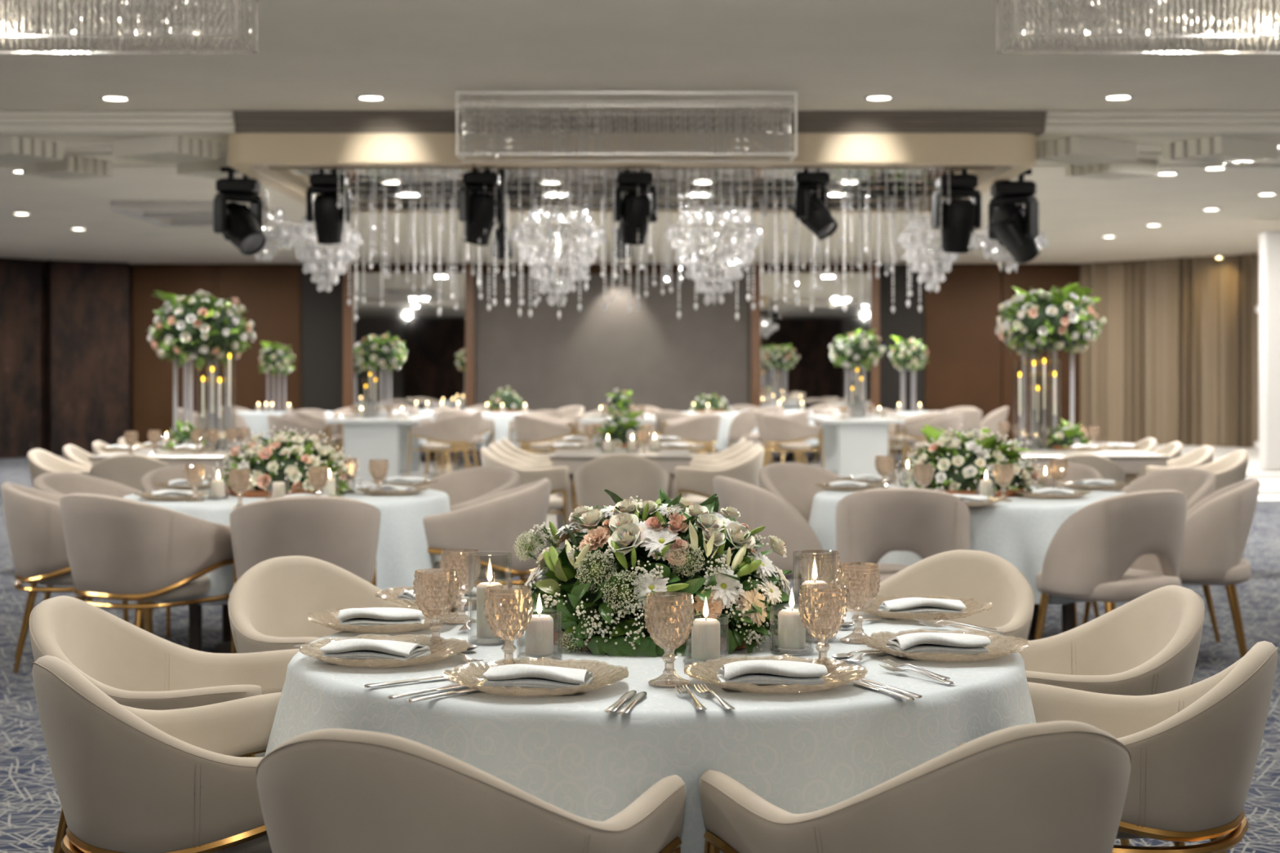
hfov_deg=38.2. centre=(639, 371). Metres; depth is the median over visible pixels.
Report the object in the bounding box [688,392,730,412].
flower arrangement
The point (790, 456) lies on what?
round table
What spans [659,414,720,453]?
dining chair
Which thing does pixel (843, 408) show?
bowl
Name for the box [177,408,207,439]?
dining chair
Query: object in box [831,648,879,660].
spoon
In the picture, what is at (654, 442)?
pillar candle
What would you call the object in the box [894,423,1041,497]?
flower arrangement
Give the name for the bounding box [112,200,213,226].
ceiling vent
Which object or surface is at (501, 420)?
tablecloth
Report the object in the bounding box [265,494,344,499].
charger plate
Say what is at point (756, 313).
wall
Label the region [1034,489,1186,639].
dining chair
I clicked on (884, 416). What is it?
charger plate
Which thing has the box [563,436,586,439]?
napkin
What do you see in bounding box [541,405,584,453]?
dining chair
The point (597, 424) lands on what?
bowl
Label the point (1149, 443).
dining chair
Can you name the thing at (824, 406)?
dining chair
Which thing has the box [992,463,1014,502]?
goblet
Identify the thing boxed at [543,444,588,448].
charger plate
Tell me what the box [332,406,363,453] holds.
dining chair
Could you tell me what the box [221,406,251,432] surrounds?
dining chair
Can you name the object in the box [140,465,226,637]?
dining chair
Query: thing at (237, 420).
dining chair
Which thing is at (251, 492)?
tray
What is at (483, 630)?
pillar candle
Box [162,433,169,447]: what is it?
pillar candle
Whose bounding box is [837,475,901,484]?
charger plate
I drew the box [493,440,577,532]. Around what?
dining chair
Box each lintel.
[353,263,465,272]
[760,263,871,272]
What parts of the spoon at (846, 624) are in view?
handle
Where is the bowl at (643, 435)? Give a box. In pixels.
[637,429,650,444]
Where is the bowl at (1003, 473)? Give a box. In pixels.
[992,463,1014,486]
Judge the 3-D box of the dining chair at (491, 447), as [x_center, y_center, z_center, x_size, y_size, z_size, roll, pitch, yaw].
[-0.794,0.926,13.348,0.604,0.812,0.629,0,0,-7]
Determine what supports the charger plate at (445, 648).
on the tablecloth at (813, 751)
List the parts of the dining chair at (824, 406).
backrest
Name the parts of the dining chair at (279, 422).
leg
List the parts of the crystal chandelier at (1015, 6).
crystal rod, crystal rod, crystal rod, crystal rod, crystal rod, crystal rod, crystal rod, crystal rod, crystal rod, crystal rod, crystal rod, crystal rod, crystal rod, crystal rod, crystal rod, crystal rod, crystal rod, crystal rod, crystal rod, crystal rod, crystal rod, crystal rod, crystal rod, crystal rod, crystal rod, crystal rod, crystal rod, crystal rod, crystal rod, crystal rod, crystal rod, crystal rod, crystal rod, crystal rod, crystal rod, crystal rod, crystal rod, crystal rod, crystal rod, crystal rod, crystal rod, crystal rod, crystal rod, crystal rod, crystal rod, crystal rod, crystal rod, crystal rod, crystal rod, crystal rod, crystal rod, crystal rod, crystal rod, crystal rod, crystal rod, crystal rod, crystal rod, crystal rod, crystal rod, crystal rod, crystal rod, crystal rod, crystal rod, crystal rod, crystal rod, crystal rod, crystal rod, crystal rod, crystal rod, crystal rod, crystal rod, crystal rod, crystal rod, crystal rod, crystal rod, crystal rod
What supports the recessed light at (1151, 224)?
in the ceiling at (1074, 212)
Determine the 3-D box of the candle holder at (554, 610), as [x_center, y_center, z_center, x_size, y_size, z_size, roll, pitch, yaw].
[-0.203,0.531,3.722,0.091,0.094,0.091,0,0,0]
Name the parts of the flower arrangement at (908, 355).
acrylic rod, acrylic rod, acrylic rod, acrylic rod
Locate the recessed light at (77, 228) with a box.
[69,227,87,230]
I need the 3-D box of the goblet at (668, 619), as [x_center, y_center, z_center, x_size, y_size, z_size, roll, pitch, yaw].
[0.054,0.495,3.425,0.096,0.165,0.096,0,0,39]
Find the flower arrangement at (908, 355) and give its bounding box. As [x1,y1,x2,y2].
[887,335,928,412]
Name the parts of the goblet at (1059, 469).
stem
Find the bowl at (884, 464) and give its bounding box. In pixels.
[874,455,893,475]
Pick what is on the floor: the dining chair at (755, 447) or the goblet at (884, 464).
the dining chair at (755, 447)
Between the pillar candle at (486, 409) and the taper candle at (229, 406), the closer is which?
the taper candle at (229, 406)
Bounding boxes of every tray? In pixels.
[229,488,342,497]
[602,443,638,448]
[695,409,725,412]
[915,485,1024,497]
[1048,445,1071,449]
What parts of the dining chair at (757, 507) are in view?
seat, leg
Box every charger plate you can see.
[95,446,143,451]
[134,443,162,447]
[134,490,211,500]
[151,481,211,489]
[163,446,211,451]
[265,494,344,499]
[298,633,470,667]
[306,604,458,633]
[334,415,361,417]
[355,486,428,495]
[369,479,437,486]
[374,584,477,607]
[386,415,413,417]
[443,657,629,697]
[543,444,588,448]
[553,437,594,442]
[579,415,606,417]
[635,415,655,417]
[648,438,687,442]
[658,444,697,448]
[684,654,867,693]
[814,482,884,490]
[826,415,854,417]
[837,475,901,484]
[861,628,1029,662]
[863,595,991,620]
[879,415,906,417]
[964,496,1003,506]
[1014,489,1090,498]
[1015,444,1030,447]
[1059,446,1106,450]
[1061,480,1129,489]
[1097,444,1144,449]
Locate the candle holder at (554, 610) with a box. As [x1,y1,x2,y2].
[518,609,561,654]
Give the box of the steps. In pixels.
[1089,441,1279,500]
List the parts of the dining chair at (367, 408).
backrest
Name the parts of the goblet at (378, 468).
stem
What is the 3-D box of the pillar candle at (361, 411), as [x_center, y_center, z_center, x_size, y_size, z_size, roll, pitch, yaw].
[-3.578,0.509,23.759,0.057,0.121,0.057,0,0,0]
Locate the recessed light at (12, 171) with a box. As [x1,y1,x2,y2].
[9,169,22,173]
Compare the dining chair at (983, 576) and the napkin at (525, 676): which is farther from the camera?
the dining chair at (983, 576)
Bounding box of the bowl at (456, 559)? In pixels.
[440,548,480,594]
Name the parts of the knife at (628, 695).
handle, blade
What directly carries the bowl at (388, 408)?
on the goblet at (388, 408)
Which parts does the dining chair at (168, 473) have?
leg, backrest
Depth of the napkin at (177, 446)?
13.46 m
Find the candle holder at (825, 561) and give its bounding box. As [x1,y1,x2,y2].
[799,550,840,584]
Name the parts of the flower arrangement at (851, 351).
acrylic rod, acrylic rod, acrylic rod, acrylic rod, acrylic rod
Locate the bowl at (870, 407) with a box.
[866,404,874,412]
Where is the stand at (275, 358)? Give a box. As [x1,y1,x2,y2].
[258,341,296,412]
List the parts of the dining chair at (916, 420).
leg, leg, seat, backrest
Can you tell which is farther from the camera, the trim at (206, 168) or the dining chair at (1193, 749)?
the trim at (206, 168)
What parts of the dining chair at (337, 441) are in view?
backrest, seat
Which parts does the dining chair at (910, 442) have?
leg, seat, leg, backrest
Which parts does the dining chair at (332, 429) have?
backrest, seat, leg, leg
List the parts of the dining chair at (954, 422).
leg, seat, backrest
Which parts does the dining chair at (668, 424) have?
backrest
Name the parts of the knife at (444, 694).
handle, blade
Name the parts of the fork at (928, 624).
handle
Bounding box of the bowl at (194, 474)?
[183,463,205,486]
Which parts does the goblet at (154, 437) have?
stem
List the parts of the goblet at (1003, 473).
stem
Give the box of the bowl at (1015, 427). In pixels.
[1013,424,1018,436]
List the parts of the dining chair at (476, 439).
leg, leg, leg, seat, leg, backrest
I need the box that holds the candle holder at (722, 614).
[683,613,728,663]
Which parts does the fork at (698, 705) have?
handle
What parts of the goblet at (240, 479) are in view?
stem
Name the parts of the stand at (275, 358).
acrylic rod, acrylic rod, acrylic rod, acrylic rod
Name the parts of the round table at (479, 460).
leg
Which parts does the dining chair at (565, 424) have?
backrest, seat, leg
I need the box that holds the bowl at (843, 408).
[840,404,847,413]
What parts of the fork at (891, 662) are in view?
handle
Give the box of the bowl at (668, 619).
[644,591,695,649]
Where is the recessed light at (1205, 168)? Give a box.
[1202,167,1227,169]
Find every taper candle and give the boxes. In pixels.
[200,376,204,447]
[207,366,216,449]
[215,377,224,449]
[225,353,231,449]
[363,384,368,417]
[367,373,373,417]
[373,377,377,417]
[850,386,854,417]
[854,368,859,417]
[859,377,864,417]
[1017,372,1024,448]
[1029,360,1036,449]
[1035,385,1041,449]
[1041,358,1048,449]
[1049,371,1057,449]
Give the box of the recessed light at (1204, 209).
[1200,208,1222,210]
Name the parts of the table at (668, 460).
leg, leg, leg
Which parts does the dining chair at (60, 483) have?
leg, backrest, leg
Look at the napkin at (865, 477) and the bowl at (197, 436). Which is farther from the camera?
the bowl at (197, 436)
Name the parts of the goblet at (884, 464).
stem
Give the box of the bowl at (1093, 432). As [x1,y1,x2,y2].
[1087,426,1100,439]
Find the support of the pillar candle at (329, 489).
on the candle holder
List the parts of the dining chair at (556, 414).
leg, backrest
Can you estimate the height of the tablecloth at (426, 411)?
0.501 m
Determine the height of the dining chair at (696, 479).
0.812 m
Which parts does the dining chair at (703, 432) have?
leg, backrest, seat, seat rail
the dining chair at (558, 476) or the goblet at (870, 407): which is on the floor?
the dining chair at (558, 476)
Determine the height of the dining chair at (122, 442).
0.812 m
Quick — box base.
[553,627,766,653]
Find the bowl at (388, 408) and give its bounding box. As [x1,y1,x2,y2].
[385,404,392,413]
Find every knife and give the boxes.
[364,675,444,688]
[387,684,463,699]
[407,688,475,702]
[604,689,636,713]
[616,691,646,714]
[852,680,915,700]
[859,678,922,698]
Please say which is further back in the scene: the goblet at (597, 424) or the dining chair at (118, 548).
the goblet at (597, 424)
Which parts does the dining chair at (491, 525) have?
seat, seat rail, leg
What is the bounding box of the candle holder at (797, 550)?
[793,550,836,639]
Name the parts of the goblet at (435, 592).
stem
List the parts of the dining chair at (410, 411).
backrest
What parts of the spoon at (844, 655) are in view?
handle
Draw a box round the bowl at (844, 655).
[831,653,853,660]
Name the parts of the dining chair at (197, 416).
backrest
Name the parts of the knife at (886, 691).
blade, handle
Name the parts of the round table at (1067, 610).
leg, leg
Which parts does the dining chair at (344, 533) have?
leg, backrest, leg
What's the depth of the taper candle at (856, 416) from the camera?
23.19 m
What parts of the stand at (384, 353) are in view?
acrylic rod, acrylic rod, acrylic rod, acrylic rod, acrylic rod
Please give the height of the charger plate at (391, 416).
0.028 m
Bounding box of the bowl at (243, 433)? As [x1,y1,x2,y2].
[237,427,250,440]
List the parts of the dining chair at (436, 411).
backrest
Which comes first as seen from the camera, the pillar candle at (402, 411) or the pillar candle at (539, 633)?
the pillar candle at (539, 633)
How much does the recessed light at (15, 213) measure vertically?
0.012 m
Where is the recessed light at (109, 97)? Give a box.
[99,94,131,100]
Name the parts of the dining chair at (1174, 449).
backrest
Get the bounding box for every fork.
[455,653,483,662]
[458,621,471,631]
[675,684,706,711]
[693,684,734,710]
[840,651,885,662]
[879,663,955,684]
[880,658,950,679]
[913,617,996,630]
[919,622,1004,634]
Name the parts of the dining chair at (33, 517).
leg, leg, backrest, seat rail, seat, leg, leg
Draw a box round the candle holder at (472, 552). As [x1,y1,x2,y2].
[467,551,511,640]
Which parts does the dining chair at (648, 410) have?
backrest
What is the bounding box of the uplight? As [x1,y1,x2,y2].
[1216,253,1222,258]
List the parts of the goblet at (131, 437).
stem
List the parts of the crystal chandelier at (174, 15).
crystal rod, crystal rod, crystal rod, crystal rod, crystal rod, crystal rod, crystal rod, crystal rod, crystal rod, crystal rod, crystal rod, crystal rod, crystal rod, crystal rod, crystal rod, crystal rod, crystal rod, crystal rod, crystal rod, crystal rod, crystal rod, crystal rod, crystal rod, crystal rod, crystal rod, crystal rod, crystal rod, crystal rod, crystal rod, crystal rod, crystal rod, crystal rod, crystal rod, crystal rod, crystal rod, crystal rod, crystal rod, crystal rod, crystal rod, crystal rod, crystal rod, crystal rod, crystal rod, crystal rod, crystal rod, crystal rod, crystal rod, crystal rod, crystal rod, crystal rod, crystal rod, crystal rod, crystal rod, crystal rod, crystal rod, crystal rod, crystal rod, crystal rod, crystal rod, crystal rod, crystal rod, crystal rod, crystal rod, crystal rod, crystal rod, crystal rod, crystal rod, crystal rod, crystal rod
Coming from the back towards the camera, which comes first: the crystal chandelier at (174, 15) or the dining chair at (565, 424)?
the dining chair at (565, 424)
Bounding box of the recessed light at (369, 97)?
[355,94,386,100]
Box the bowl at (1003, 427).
[998,422,1009,434]
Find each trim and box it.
[0,111,234,118]
[0,117,235,125]
[0,124,236,135]
[0,135,63,164]
[0,164,176,167]
[22,155,111,179]
[63,142,222,146]
[63,152,226,155]
[112,134,218,163]
[176,155,242,179]
[233,111,1046,118]
[235,118,1044,124]
[235,124,1044,136]
[1034,164,1279,167]
[1036,135,1137,165]
[1041,124,1279,135]
[1044,117,1279,125]
[1045,111,1279,118]
[1065,158,1158,180]
[1137,142,1279,146]
[1137,152,1279,155]
[1162,135,1278,165]
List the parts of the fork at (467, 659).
handle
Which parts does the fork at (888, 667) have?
handle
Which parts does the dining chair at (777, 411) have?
backrest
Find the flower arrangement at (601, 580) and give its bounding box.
[512,488,791,657]
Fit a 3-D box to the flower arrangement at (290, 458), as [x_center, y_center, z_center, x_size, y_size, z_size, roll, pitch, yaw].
[-1.662,0.484,8.739,0.659,0.460,0.586,0,0,24]
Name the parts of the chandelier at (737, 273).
moving head spotlight, chandelier, frame, chandelier, moving head spotlight, downlight, moving head spotlight, spotlight, stem, downlight, chandelier, spotlight, crystal canopy, strand rail, moving head spotlight, mirror panel, downlight, moving head spotlight, downlight, frame, chandelier, moving head spotlight, chandelier, frame, moving head spotlight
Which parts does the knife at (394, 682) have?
handle, blade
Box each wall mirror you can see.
[353,272,465,453]
[760,272,871,453]
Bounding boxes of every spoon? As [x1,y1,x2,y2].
[466,644,477,650]
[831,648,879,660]
[841,617,880,628]
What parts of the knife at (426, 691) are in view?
handle, blade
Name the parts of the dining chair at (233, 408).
backrest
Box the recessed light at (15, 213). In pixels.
[11,212,31,214]
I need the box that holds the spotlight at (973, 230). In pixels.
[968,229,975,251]
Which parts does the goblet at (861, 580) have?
stem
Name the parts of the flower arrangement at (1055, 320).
acrylic rod, acrylic rod, acrylic rod, acrylic rod, plate, acrylic rod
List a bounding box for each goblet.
[124,431,137,454]
[147,430,161,453]
[183,463,205,501]
[190,429,204,453]
[205,429,219,452]
[225,427,238,450]
[228,468,251,509]
[237,427,250,449]
[306,466,328,496]
[338,457,358,493]
[350,404,357,418]
[368,459,389,495]
[385,404,392,418]
[413,568,458,647]
[440,548,480,624]
[484,585,533,664]
[584,426,596,448]
[591,422,603,444]
[601,404,608,417]
[629,404,636,412]
[637,404,644,418]
[637,429,650,453]
[640,424,652,445]
[644,591,695,687]
[797,583,848,662]
[835,562,880,644]
[840,404,847,418]
[866,404,874,417]
[874,455,893,488]
[912,463,934,488]
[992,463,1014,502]
[998,422,1009,442]
[1013,424,1018,442]
[1030,424,1043,435]
[1045,426,1057,439]
[1048,459,1069,488]
[1077,426,1087,437]
[1087,426,1100,445]
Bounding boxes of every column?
[1253,305,1258,449]
[1258,231,1279,471]
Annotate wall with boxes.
[0,257,47,458]
[47,259,129,456]
[129,264,217,431]
[132,263,342,448]
[342,263,353,408]
[465,263,475,453]
[474,263,751,274]
[475,274,751,453]
[751,263,760,407]
[871,263,879,408]
[880,263,1079,453]
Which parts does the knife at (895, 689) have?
blade, handle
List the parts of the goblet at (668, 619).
stem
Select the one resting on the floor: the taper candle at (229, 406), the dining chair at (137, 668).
the dining chair at (137, 668)
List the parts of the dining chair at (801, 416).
backrest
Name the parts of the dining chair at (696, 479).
seat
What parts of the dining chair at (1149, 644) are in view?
backrest, leg, leg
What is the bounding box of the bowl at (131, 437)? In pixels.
[124,431,137,445]
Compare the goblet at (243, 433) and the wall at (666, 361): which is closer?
the goblet at (243, 433)
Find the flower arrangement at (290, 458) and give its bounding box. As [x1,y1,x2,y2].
[208,426,362,497]
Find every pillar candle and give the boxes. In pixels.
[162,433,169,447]
[211,470,224,497]
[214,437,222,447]
[256,403,260,410]
[271,480,284,497]
[323,469,335,495]
[359,407,363,416]
[400,407,404,414]
[425,401,429,408]
[456,401,460,408]
[476,564,502,639]
[484,403,488,411]
[500,404,504,411]
[523,404,527,411]
[524,594,553,655]
[598,408,603,414]
[604,434,612,450]
[628,434,636,450]
[650,435,658,449]
[691,597,719,660]
[777,590,805,648]
[800,401,804,408]
[801,562,826,636]
[877,406,881,415]
[897,403,901,411]
[902,462,911,484]
[917,403,921,411]
[979,471,992,497]
[1039,466,1051,488]
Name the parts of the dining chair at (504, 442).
backrest, leg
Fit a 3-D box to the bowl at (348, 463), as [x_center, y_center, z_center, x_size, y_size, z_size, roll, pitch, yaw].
[-1.392,0.462,8.831,0.096,0.099,0.096,0,0,-29]
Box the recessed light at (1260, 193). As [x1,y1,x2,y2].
[1255,192,1278,195]
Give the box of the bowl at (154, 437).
[147,430,161,444]
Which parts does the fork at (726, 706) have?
handle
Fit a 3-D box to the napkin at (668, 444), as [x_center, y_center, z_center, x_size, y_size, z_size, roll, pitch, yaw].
[0.265,0.552,13.894,0.194,0.043,0.142,0,0,18]
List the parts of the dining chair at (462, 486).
backrest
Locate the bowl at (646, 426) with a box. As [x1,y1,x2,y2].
[640,424,652,433]
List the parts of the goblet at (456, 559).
stem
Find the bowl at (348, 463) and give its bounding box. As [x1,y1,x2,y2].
[338,457,358,479]
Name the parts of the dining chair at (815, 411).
leg, backrest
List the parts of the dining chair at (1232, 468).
backrest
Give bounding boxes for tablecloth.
[123,484,450,605]
[222,410,333,440]
[264,606,1035,852]
[382,408,483,444]
[467,411,546,449]
[653,411,763,449]
[741,408,840,444]
[800,484,1126,604]
[857,410,951,448]
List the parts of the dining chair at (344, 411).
backrest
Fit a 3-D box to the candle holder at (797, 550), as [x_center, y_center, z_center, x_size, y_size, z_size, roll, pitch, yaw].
[0.376,0.483,3.986,0.093,0.190,0.093,0,0,0]
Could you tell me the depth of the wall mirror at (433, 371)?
29.98 m
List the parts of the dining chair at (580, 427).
seat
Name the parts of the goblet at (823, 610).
stem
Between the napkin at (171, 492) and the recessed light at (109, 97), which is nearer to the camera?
the napkin at (171, 492)
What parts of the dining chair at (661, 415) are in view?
backrest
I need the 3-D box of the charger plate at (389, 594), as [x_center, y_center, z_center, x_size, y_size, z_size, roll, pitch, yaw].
[-0.491,0.563,4.625,0.350,0.028,0.349,0,0,18]
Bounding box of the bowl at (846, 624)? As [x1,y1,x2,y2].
[841,622,853,628]
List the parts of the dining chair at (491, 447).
backrest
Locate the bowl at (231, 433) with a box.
[225,427,238,441]
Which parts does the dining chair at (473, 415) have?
leg, leg, leg, backrest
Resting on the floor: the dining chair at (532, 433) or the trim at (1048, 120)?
the dining chair at (532, 433)
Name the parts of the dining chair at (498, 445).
backrest, leg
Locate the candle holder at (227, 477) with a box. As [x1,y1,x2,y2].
[208,477,227,499]
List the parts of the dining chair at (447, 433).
leg, leg, seat, seat rail, backrest, leg, leg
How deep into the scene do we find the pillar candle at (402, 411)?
23.74 m
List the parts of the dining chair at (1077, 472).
backrest, leg, leg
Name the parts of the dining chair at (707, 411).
backrest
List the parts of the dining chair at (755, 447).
backrest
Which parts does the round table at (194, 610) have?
leg, leg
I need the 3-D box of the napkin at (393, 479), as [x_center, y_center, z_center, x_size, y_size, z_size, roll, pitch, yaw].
[-1.195,0.550,9.358,0.191,0.043,0.129,0,0,-19]
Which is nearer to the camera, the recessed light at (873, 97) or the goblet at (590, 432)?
the recessed light at (873, 97)
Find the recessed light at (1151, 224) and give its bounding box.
[1144,223,1163,226]
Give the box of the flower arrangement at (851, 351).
[828,328,885,417]
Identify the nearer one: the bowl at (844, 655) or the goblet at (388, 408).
the bowl at (844, 655)
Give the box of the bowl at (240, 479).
[228,468,251,493]
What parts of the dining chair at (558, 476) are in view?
backrest, seat, seat rail, leg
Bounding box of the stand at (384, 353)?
[354,331,408,417]
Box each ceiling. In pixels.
[0,0,1279,110]
[0,134,1279,264]
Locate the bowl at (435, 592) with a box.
[413,568,458,619]
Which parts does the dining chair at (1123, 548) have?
leg, seat, leg, backrest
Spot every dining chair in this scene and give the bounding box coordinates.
[0,482,151,673]
[27,448,91,487]
[29,595,299,852]
[31,655,281,852]
[33,471,142,622]
[60,493,234,633]
[62,444,93,466]
[89,453,170,491]
[92,440,119,455]
[118,436,145,448]
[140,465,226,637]
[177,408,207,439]
[204,408,250,440]
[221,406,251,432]
[227,555,401,653]
[230,495,380,653]
[256,728,685,852]
[266,414,326,445]
[280,408,325,419]
[286,412,342,453]
[300,409,343,462]
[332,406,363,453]
[333,407,368,454]
[382,404,419,409]
[406,414,471,477]
[407,407,445,466]
[419,466,520,613]
[422,478,551,585]
[425,412,476,476]
[433,407,466,463]
[438,409,493,468]
[440,409,482,472]
[463,404,490,456]
[480,447,568,541]
[488,444,573,523]
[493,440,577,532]
[501,437,577,535]
[509,409,563,453]
[513,414,574,453]
[521,412,572,453]
[528,410,577,453]
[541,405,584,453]
[562,409,604,440]
[573,453,669,532]
[635,405,660,436]
[642,423,657,442]
[650,409,705,453]
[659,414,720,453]
[662,410,710,453]
[663,412,715,453]
[668,437,746,498]
[675,447,764,505]
[687,444,762,496]
[691,440,753,461]
[698,720,1131,852]
[712,475,822,595]
[728,408,773,463]
[729,404,779,456]
[754,410,805,467]
[758,406,784,462]
[758,462,842,523]
[760,410,806,465]
[760,414,824,468]
[763,408,810,466]
[801,403,839,456]
[812,408,838,462]
[826,405,858,414]
[835,488,969,582]
[846,549,1034,639]
[866,408,903,457]
[888,410,938,472]
[900,410,947,468]
[902,414,963,469]
[942,406,977,411]
[946,408,982,432]
[979,406,1008,439]
[1018,585,1204,846]
[1020,462,1102,627]
[1027,640,1278,852]
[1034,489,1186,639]
[1055,453,1125,492]
[1082,467,1220,642]
[1124,441,1182,486]
[1124,444,1213,483]
[1133,437,1156,453]
[1146,449,1248,558]
[1178,478,1260,657]
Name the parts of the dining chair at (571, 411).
backrest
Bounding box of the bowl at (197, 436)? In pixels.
[190,429,204,444]
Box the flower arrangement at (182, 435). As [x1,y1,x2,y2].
[162,419,206,449]
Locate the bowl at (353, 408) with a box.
[350,404,357,413]
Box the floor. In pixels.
[0,453,1279,852]
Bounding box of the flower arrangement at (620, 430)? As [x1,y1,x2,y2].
[593,405,644,448]
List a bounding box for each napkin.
[106,444,134,448]
[143,441,162,444]
[151,488,192,496]
[168,479,208,485]
[174,444,201,448]
[284,493,328,497]
[319,638,431,660]
[337,607,424,626]
[340,413,355,416]
[368,484,416,491]
[382,476,424,483]
[392,413,408,416]
[397,586,476,600]
[482,663,593,688]
[553,443,579,446]
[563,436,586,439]
[586,413,600,416]
[653,435,679,439]
[661,442,688,446]
[716,659,827,685]
[828,480,870,487]
[833,413,848,416]
[851,474,891,480]
[878,597,966,613]
[884,632,991,657]
[885,413,901,416]
[951,493,988,502]
[1031,487,1074,494]
[1070,444,1097,448]
[1071,479,1115,485]
[1107,443,1135,447]
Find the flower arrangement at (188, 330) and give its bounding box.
[146,289,256,448]
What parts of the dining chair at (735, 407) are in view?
backrest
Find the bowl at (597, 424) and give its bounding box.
[591,422,603,435]
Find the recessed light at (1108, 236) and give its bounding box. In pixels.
[1100,235,1117,237]
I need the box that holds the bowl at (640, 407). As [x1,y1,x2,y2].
[637,404,644,412]
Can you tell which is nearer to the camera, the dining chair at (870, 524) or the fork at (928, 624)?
the fork at (928, 624)
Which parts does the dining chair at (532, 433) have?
seat rail, seat, backrest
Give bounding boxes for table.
[88,440,269,468]
[188,604,237,653]
[325,414,435,479]
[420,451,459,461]
[477,449,529,466]
[549,442,692,553]
[579,414,655,442]
[764,444,819,461]
[806,414,904,476]
[888,448,928,465]
[959,440,1169,472]
[1027,602,1074,640]
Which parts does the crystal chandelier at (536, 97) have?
crystal rod, crystal rod, crystal rod, crystal rod, crystal rod, crystal rod, crystal rod, crystal rod, crystal rod, crystal rod, crystal rod, crystal rod, crystal rod, crystal rod, crystal rod, crystal rod, crystal rod, crystal rod, crystal rod, crystal rod, crystal rod, crystal rod, crystal rod, crystal rod, crystal rod, crystal rod, crystal rod, crystal rod, crystal rod, crystal rod, crystal rod, crystal rod, crystal rod, crystal rod, crystal rod, crystal rod, crystal rod, crystal rod, crystal rod, crystal rod, crystal rod, crystal rod, crystal rod, crystal rod, crystal rod, crystal rod, crystal rod, crystal rod, crystal rod, crystal rod, crystal rod, crystal rod, crystal rod, crystal rod, crystal rod, crystal rod, crystal rod, crystal rod, crystal rod, crystal rod, crystal rod, crystal rod, crystal rod, crystal rod, crystal rod, crystal rod, crystal rod, crystal rod, crystal rod, crystal rod, crystal rod, crystal rod, crystal rod, crystal rod, crystal rod, crystal rod, crystal rod, crystal rod, crystal rod, crystal rod, crystal rod, crystal rod, crystal rod, crystal rod, crystal rod, crystal rod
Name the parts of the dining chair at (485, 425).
leg, leg, backrest, leg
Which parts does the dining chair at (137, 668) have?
leg, backrest, leg, seat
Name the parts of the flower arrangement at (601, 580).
umbel flower, umbel flower, umbel flower, umbel flower, flower, flower, umbel flower, flower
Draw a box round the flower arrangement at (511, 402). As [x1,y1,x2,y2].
[487,386,526,412]
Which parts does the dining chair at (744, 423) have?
seat, backrest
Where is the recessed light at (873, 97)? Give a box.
[863,94,893,100]
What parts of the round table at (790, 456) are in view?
leg, leg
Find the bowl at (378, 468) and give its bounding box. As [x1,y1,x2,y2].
[368,459,389,480]
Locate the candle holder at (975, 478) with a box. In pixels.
[975,478,996,498]
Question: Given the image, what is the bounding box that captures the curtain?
[1080,253,1258,448]
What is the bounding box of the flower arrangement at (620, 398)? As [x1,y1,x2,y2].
[605,388,633,415]
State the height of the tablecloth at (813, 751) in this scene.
0.421 m
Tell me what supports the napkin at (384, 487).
on the charger plate at (366, 490)
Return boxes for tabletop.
[490,409,520,412]
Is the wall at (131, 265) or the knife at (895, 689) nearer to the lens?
the knife at (895, 689)
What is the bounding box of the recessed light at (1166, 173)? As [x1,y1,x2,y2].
[1158,171,1179,175]
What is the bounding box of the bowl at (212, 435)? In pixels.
[205,429,219,443]
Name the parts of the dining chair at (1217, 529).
seat, backrest, leg, leg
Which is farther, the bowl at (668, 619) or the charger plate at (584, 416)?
the charger plate at (584, 416)
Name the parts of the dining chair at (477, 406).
backrest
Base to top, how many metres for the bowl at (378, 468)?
0.099 m
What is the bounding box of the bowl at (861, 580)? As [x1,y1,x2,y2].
[835,562,880,611]
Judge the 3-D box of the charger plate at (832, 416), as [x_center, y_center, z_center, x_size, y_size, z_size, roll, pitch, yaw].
[2.517,0.565,23.200,0.349,0.028,0.350,0,0,0]
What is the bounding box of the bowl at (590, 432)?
[584,426,596,439]
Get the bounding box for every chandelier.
[0,0,258,53]
[213,133,1048,321]
[456,90,797,161]
[995,0,1279,53]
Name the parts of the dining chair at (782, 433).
leg, leg, backrest, seat rail, seat, leg, leg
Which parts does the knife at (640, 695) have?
handle, blade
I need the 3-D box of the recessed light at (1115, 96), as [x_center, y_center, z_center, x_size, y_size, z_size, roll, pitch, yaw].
[3.283,-1.884,12.700,0.210,0.012,0.210,0,0,0]
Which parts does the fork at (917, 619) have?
handle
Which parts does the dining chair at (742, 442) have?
leg, backrest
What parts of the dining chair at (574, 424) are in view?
backrest, leg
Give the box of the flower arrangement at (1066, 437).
[1039,417,1090,449]
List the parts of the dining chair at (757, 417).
leg, backrest, leg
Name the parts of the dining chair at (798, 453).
backrest, leg, seat, leg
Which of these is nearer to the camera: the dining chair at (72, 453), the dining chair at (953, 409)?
the dining chair at (72, 453)
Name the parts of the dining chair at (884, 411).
backrest, leg, seat, leg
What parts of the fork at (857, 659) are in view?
handle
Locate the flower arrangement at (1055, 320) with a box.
[994,282,1106,448]
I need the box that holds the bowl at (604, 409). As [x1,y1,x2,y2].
[601,404,608,413]
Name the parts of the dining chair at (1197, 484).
leg, backrest, leg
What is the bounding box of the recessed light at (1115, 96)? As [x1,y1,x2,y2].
[1102,93,1133,99]
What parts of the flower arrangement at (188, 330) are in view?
acrylic rod, acrylic rod, acrylic rod, plate, acrylic rod, acrylic rod, acrylic rod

